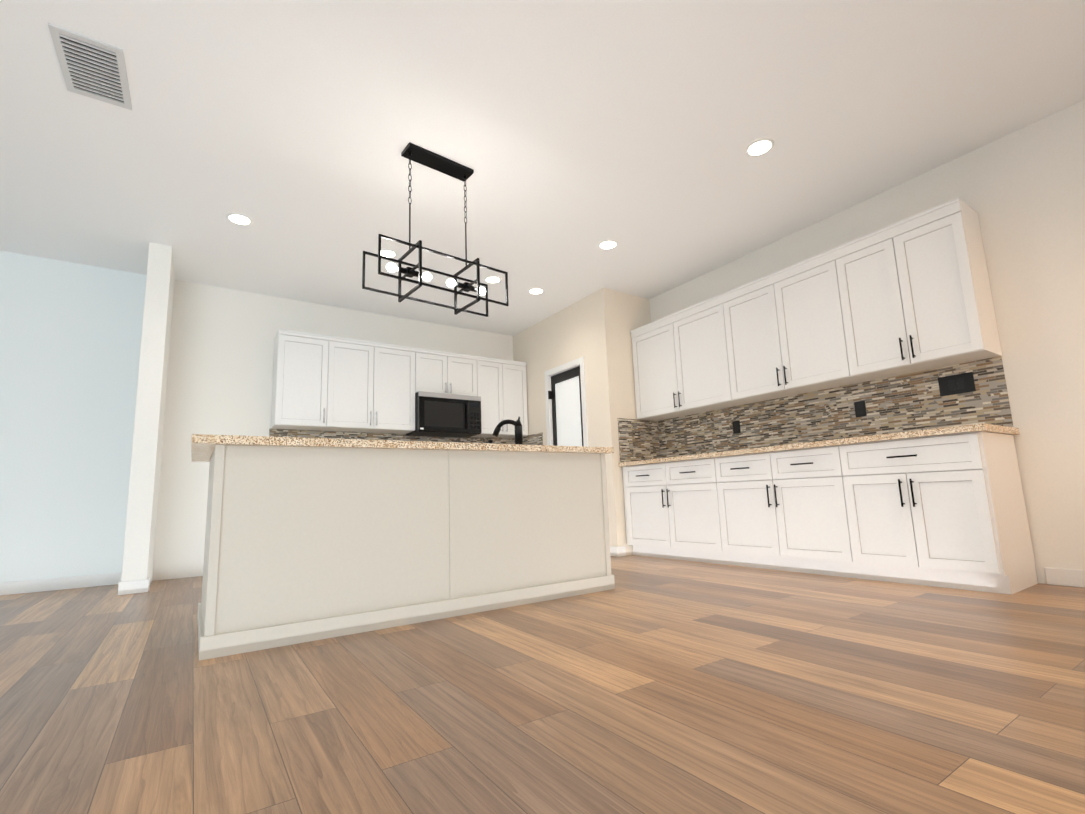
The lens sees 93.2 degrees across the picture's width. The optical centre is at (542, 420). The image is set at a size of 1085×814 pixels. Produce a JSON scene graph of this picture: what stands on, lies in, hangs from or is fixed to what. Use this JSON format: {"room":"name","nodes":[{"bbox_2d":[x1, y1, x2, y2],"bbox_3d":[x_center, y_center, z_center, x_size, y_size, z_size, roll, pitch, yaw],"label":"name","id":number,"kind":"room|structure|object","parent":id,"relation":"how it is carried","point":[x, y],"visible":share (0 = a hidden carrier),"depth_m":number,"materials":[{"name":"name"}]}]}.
{"room":"kitchen","nodes":[
{"label":"kitchen","id":0,"kind":"room"},
{"bbox_2d":[121,242,174,583],"bbox_3d":[-3.293,-0.025,4.314,0.150,2.760,0.750,4,-10,-34],"label":"wall","id":1,"kind":"structure","parent":0,"point":[140,531],"depth_m":4.03,"materials":[{"name":"paint"}]},
{"bbox_2d":[117,576,134,594],"bbox_3d":[-3.294,1.285,4.060,0.034,0.095,0.734,4,-10,-34],"label":"baseboard","id":2,"kind":"structure","parent":1,"relation":"attached to","point":[124,587],"depth_m":3.77,"materials":[{"name":"paint"}]},
{"bbox_2d":[0,251,512,582],"bbox_3d":[-3.370,0.047,4.781,8.550,2.760,0.120,4,-10,-34],"label":"wall","id":3,"kind":"structure","parent":0,"point":[70,339],"depth_m":4.48,"materials":[{"name":"paint"}]},
{"bbox_2d":[0,572,121,595],"bbox_3d":[-5.159,1.234,3.271,3.970,0.095,0.017,4,-10,-34],"label":"baseboard","id":4,"kind":"structure","parent":3,"relation":"attached to","point":[29,586],"depth_m":4.12,"materials":[{"name":"paint"}]},
{"bbox_2d":[270,329,337,430],"bbox_3d":[-2.434,-0.389,5.215,0.519,0.939,0.331,4,-10,-34],"label":"upper cabinet","id":5,"kind":"object","parent":3,"relation":"attached to","point":[320,382],"depth_m":5.09,"materials":[{"name":"grey wood"}]},
{"bbox_2d":[330,337,417,433],"bbox_3d":[-1.909,-0.355,5.566,0.976,0.939,0.331,4,-10,-34],"label":"upper cabinet","id":6,"kind":"object","parent":3,"relation":"attached to","point":[376,383],"depth_m":5.46,"materials":[{"name":"grey wood"}]},
{"bbox_2d":[269,429,512,443],"bbox_3d":[-1.535,0.388,5.895,2.870,0.458,0.008,4,-10,-34],"label":"tile backsplash","id":7,"kind":"structure","parent":3,"relation":"attached to","point":[272,432],"depth_m":5.70,"materials":[{"name":"tile"}]},
{"bbox_2d":[418,348,453,393],"bbox_3d":[-1.329,-0.528,5.992,0.440,0.511,0.331,4,-10,-34],"label":"upper cabinet","id":8,"kind":"object","parent":3,"relation":"attached to","point":[435,367],"depth_m":5.88,"materials":[{"name":"grey wood"}]},
{"bbox_2d":[406,391,481,437],"bbox_3d":[-1.137,-0.053,5.953,0.756,0.442,0.457,4,-10,-34],"label":"microwave","id":9,"kind":"object","parent":8,"relation":"attached to","point":[446,415],"visible":1,"depth_m":5.79,"materials":[{"name":"black plastic"}]},
{"bbox_2d":[454,353,477,395],"bbox_3d":[-1.059,-0.511,6.173,0.440,0.511,0.331,4,-10,-34],"label":"upper cabinet","id":10,"kind":"object","parent":3,"relation":"attached to","point":[465,365],"depth_m":6.09,"materials":[{"name":"grey wood"}]},
{"bbox_2d":[471,356,527,437],"bbox_3d":[-0.578,-0.269,6.459,0.702,0.939,0.331,4,-10,-34],"label":"upper cabinet","id":11,"kind":"object","parent":3,"relation":"attached to","point":[502,385],"depth_m":6.33,"materials":[{"name":"grey wood"}]},
{"bbox_2d":[0,555,1084,813],"bbox_3d":[-0.526,0.751,0.472,8.790,0.100,10.140,4,-10,-34],"label":"floor","id":12,"kind":"structure","parent":0,"point":[650,685],"depth_m":1.50,"materials":[{"name":"brown wood"}]},
{"bbox_2d":[197,446,614,660],"bbox_3d":[-0.741,0.663,3.143,2.233,0.876,0.956,4,-10,-34],"label":"kitchen island","id":13,"kind":"object","parent":12,"relation":"on","point":[310,539],"depth_m":2.57,"materials":[{"name":"paint"}]},
{"bbox_2d":[191,434,613,461],"bbox_3d":[-0.778,0.211,3.204,2.338,0.038,1.025,4,-10,-34],"label":"island countertop","id":14,"kind":"structure","parent":13,"relation":"on","point":[199,442],"depth_m":2.57,"materials":[{"name":"beige stone"}]},
{"bbox_2d":[492,417,522,444],"bbox_3d":[-0.229,0.089,3.433,0.200,0.231,0.110,4,-10,-34],"label":"faucet","id":15,"kind":"object","parent":14,"relation":"on","point":[517,424],"visible":0.81,"depth_m":3.43,"materials":[{"name":"black metal"}]},
{"bbox_2d":[622,463,662,557],"bbox_3d":[1.223,0.870,5.002,0.573,0.876,0.645,4,-10,-34],"label":"base cabinet","id":16,"kind":"object","parent":12,"relation":"on","point":[643,517],"depth_m":4.90,"materials":[{"name":"grey wood"}]},
{"bbox_2d":[659,459,714,563],"bbox_3d":[1.523,0.794,4.562,0.573,0.876,0.659,4,-10,-34],"label":"base cabinet","id":17,"kind":"object","parent":12,"relation":"on","point":[684,501],"depth_m":4.48,"materials":[{"name":"grey wood"}]},
{"bbox_2d":[707,455,770,568],"bbox_3d":[1.814,0.720,4.136,0.573,0.876,0.614,4,-10,-34],"label":"base cabinet","id":18,"kind":"object","parent":12,"relation":"on","point":[734,482],"depth_m":4.05,"materials":[{"name":"grey wood"}]},
{"bbox_2d":[759,447,842,576],"bbox_3d":[2.092,0.650,3.728,0.573,0.876,0.614,4,-10,-34],"label":"base cabinet","id":19,"kind":"object","parent":12,"relation":"on","point":[796,484],"depth_m":3.63,"materials":[{"name":"grey wood"}]},
{"bbox_2d":[827,431,1037,594],"bbox_3d":[2.425,0.565,3.239,0.573,0.876,0.811,4,-10,-34],"label":"base cabinet","id":20,"kind":"object","parent":12,"relation":"on","point":[944,507],"depth_m":3.00,"materials":[{"name":"grey wood"}]},
{"bbox_2d":[619,423,1018,466],"bbox_3d":[1.828,0.257,4.133,0.602,0.038,2.913,4,-10,-34],"label":"countertop","id":21,"kind":"structure","parent":20,"relation":"on","point":[983,426],"depth_m":3.33,"materials":[{"name":"beige stone"}]},
{"bbox_2d":[0,0,1084,335],"bbox_3d":[-0.626,-2.076,0.893,8.790,0.100,10.140,4,-10,-34],"label":"ceiling","id":22,"kind":"structure","parent":0,"point":[572,134],"depth_m":3.03,"materials":[{"name":"paint"}]},
{"bbox_2d":[48,23,131,109],"bbox_3d":[-2.209,-1.719,2.528,0.260,0.012,0.440,4,-10,-34],"label":"ceiling vent","id":23,"kind":"object","parent":22,"relation":"in","point":[93,68],"visible":1,"depth_m":2.50,"materials":[{"name":"silver metal"}]},
{"bbox_2d":[226,213,252,225],"bbox_3d":[-2.291,-1.518,3.880,0.176,0.006,0.176,4,-10,-34],"label":"recessed light","id":24,"kind":"object","parent":22,"relation":"in","point":[239,219],"visible":1,"depth_m":3.87,"materials":[{"name":"white plastic"}]},
{"bbox_2d":[376,249,396,257],"bbox_3d":[-1.364,-1.459,4.496,0.176,0.006,0.176,4,-10,-34],"label":"recessed light","id":25,"kind":"object","parent":22,"relation":"in","point":[389,253],"visible":0.73,"depth_m":4.49,"materials":[{"name":"white plastic"}]},
{"bbox_2d":[362,142,508,316],"bbox_3d":[-0.652,-1.199,3.230,0.865,0.942,0.298,5,-11,-39],"label":"pendant chandelier","id":26,"kind":"object","parent":22,"relation":"hanging from","point":[430,159],"visible":1,"depth_m":3.19,"materials":[{"name":"black metal"}]},
{"bbox_2d":[484,276,501,283],"bbox_3d":[-0.494,-1.398,5.109,0.176,0.006,0.176,4,-10,-34],"label":"recessed light","id":27,"kind":"object","parent":22,"relation":"in","point":[492,279],"visible":1,"depth_m":5.10,"materials":[{"name":"white plastic"}]},
{"bbox_2d":[528,288,543,294],"bbox_3d":[-0.067,-1.366,5.431,0.176,0.006,0.176,4,-10,-34],"label":"recessed light","id":28,"kind":"object","parent":22,"relation":"in","point":[535,291],"visible":1,"depth_m":5.43,"materials":[{"name":"white plastic"}]},
{"bbox_2d":[598,240,617,249],"bbox_3d":[0.571,-1.530,4.480,0.176,0.006,0.176,4,-10,-34],"label":"recessed light","id":29,"kind":"object","parent":22,"relation":"in","point":[607,244],"visible":1,"depth_m":4.47,"materials":[{"name":"white plastic"}]},
{"bbox_2d":[745,138,773,156],"bbox_3d":[1.385,-1.738,3.275,0.176,0.006,0.176,4,-10,-34],"label":"recessed light","id":30,"kind":"object","parent":22,"relation":"in","point":[759,147],"visible":1,"depth_m":3.27,"materials":[{"name":"white plastic"}]},
{"bbox_2d":[513,288,651,555],"bbox_3d":[0.448,0.116,6.155,0.680,2.760,1.870,4,-10,-34],"label":"wall","id":31,"kind":"structure","parent":0,"point":[594,329],"depth_m":5.48,"materials":[{"name":"paint"}]},
{"bbox_2d":[513,432,542,444],"bbox_3d":[-0.163,0.417,6.420,0.008,0.458,0.610,4,-10,-34],"label":"tile backsplash","id":32,"kind":"structure","parent":31,"relation":"attached to","point":[535,439],"depth_m":6.35,"materials":[{"name":"tile"}]},
{"bbox_2d":[548,366,583,445],"bbox_3d":[0.293,0.431,5.771,0.087,2.012,0.612,4,-10,-34],"label":"pantry door","id":33,"kind":"structure","parent":31,"relation":"in","point":[564,394],"depth_m":5.87,"materials":[{"name":"black glass"}]},
{"bbox_2d":[545,357,588,446],"bbox_3d":[0.327,0.399,5.791,0.136,2.102,0.754,4,-10,-34],"label":"door frame","id":34,"kind":"structure","parent":31,"relation":"attached to","point":[570,365],"depth_m":5.86,"materials":[{"name":"paint"}]},
{"bbox_2d":[610,546,621,556],"bbox_3d":[0.642,1.307,5.146,0.034,0.095,0.369,4,-10,-34],"label":"baseboard","id":35,"kind":"structure","parent":31,"relation":"attached to","point":[614,551],"depth_m":5.01,"materials":[{"name":"paint"}]},
{"bbox_2d":[617,418,660,462],"bbox_3d":[1.016,0.220,5.376,0.574,0.458,0.008,4,-10,-34],"label":"tile backsplash","id":36,"kind":"structure","parent":31,"relation":"attached to","point":[638,441],"depth_m":5.36,"materials":[{"name":"tile"}]},
{"bbox_2d":[649,100,1084,583],"bbox_3d":[3.019,-0.430,3.094,0.120,2.760,10.140,4,-10,-34],"label":"wall","id":37,"kind":"structure","parent":0,"point":[1021,192],"depth_m":3.10,"materials":[{"name":"paint"}]},
{"bbox_2d":[630,297,733,420],"bbox_3d":[1.446,-0.563,5.050,0.322,0.962,1.217,4,-10,-34],"label":"upper cabinet","id":38,"kind":"object","parent":37,"relation":"attached to","point":[678,371],"depth_m":4.96,"materials":[{"name":"grey wood"}]},
{"bbox_2d":[714,253,857,405],"bbox_3d":[2.025,-0.710,4.200,0.322,0.962,1.092,4,-10,-34],"label":"upper cabinet","id":39,"kind":"object","parent":37,"relation":"attached to","point":[776,335],"depth_m":4.12,"materials":[{"name":"grey wood"}]},
{"bbox_2d":[657,356,1013,457],"bbox_3d":[2.065,0.031,4.357,0.008,0.458,2.900,4,-10,-34],"label":"tile backsplash","id":40,"kind":"structure","parent":37,"relation":"attached to","point":[915,401],"depth_m":3.93,"materials":[{"name":"tile"}]},
{"bbox_2d":[732,420,740,433],"bbox_3d":[1.794,0.065,4.744,0.008,0.118,0.075,4,-10,-34],"label":"electrical outlet","id":41,"kind":"object","parent":40,"relation":"attached to","point":[736,427],"visible":1,"depth_m":4.74,"materials":[{"name":"black plastic"}]},
{"bbox_2d":[854,401,866,416],"bbox_3d":[2.393,-0.084,3.864,0.008,0.118,0.075,4,-10,-34],"label":"electrical outlet","id":42,"kind":"object","parent":40,"relation":"attached to","point":[860,408],"visible":1,"depth_m":3.86,"materials":[{"name":"black plastic"}]},
{"bbox_2d":[938,372,975,395],"bbox_3d":[2.727,-0.237,3.381,0.008,0.128,0.190,4,-10,-34],"label":"electrical outlet","id":43,"kind":"object","parent":40,"relation":"attached to","point":[957,384],"visible":1,"depth_m":3.38,"materials":[{"name":"black plastic"}]},
{"bbox_2d":[822,198,1001,382],"bbox_3d":[2.492,-0.828,3.515,0.322,0.962,0.813,4,-10,-34],"label":"upper cabinet","id":44,"kind":"object","parent":37,"relation":"attached to","point":[912,294],"depth_m":3.35,"materials":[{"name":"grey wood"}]},
{"bbox_2d":[1044,567,1084,587],"bbox_3d":[4.339,0.545,0.909,0.017,0.095,5.070,4,-10,-34],"label":"baseboard","id":45,"kind":"structure","parent":37,"relation":"attached to","point":[1066,577],"depth_m":2.91,"materials":[{"name":"paint"}]}
]}

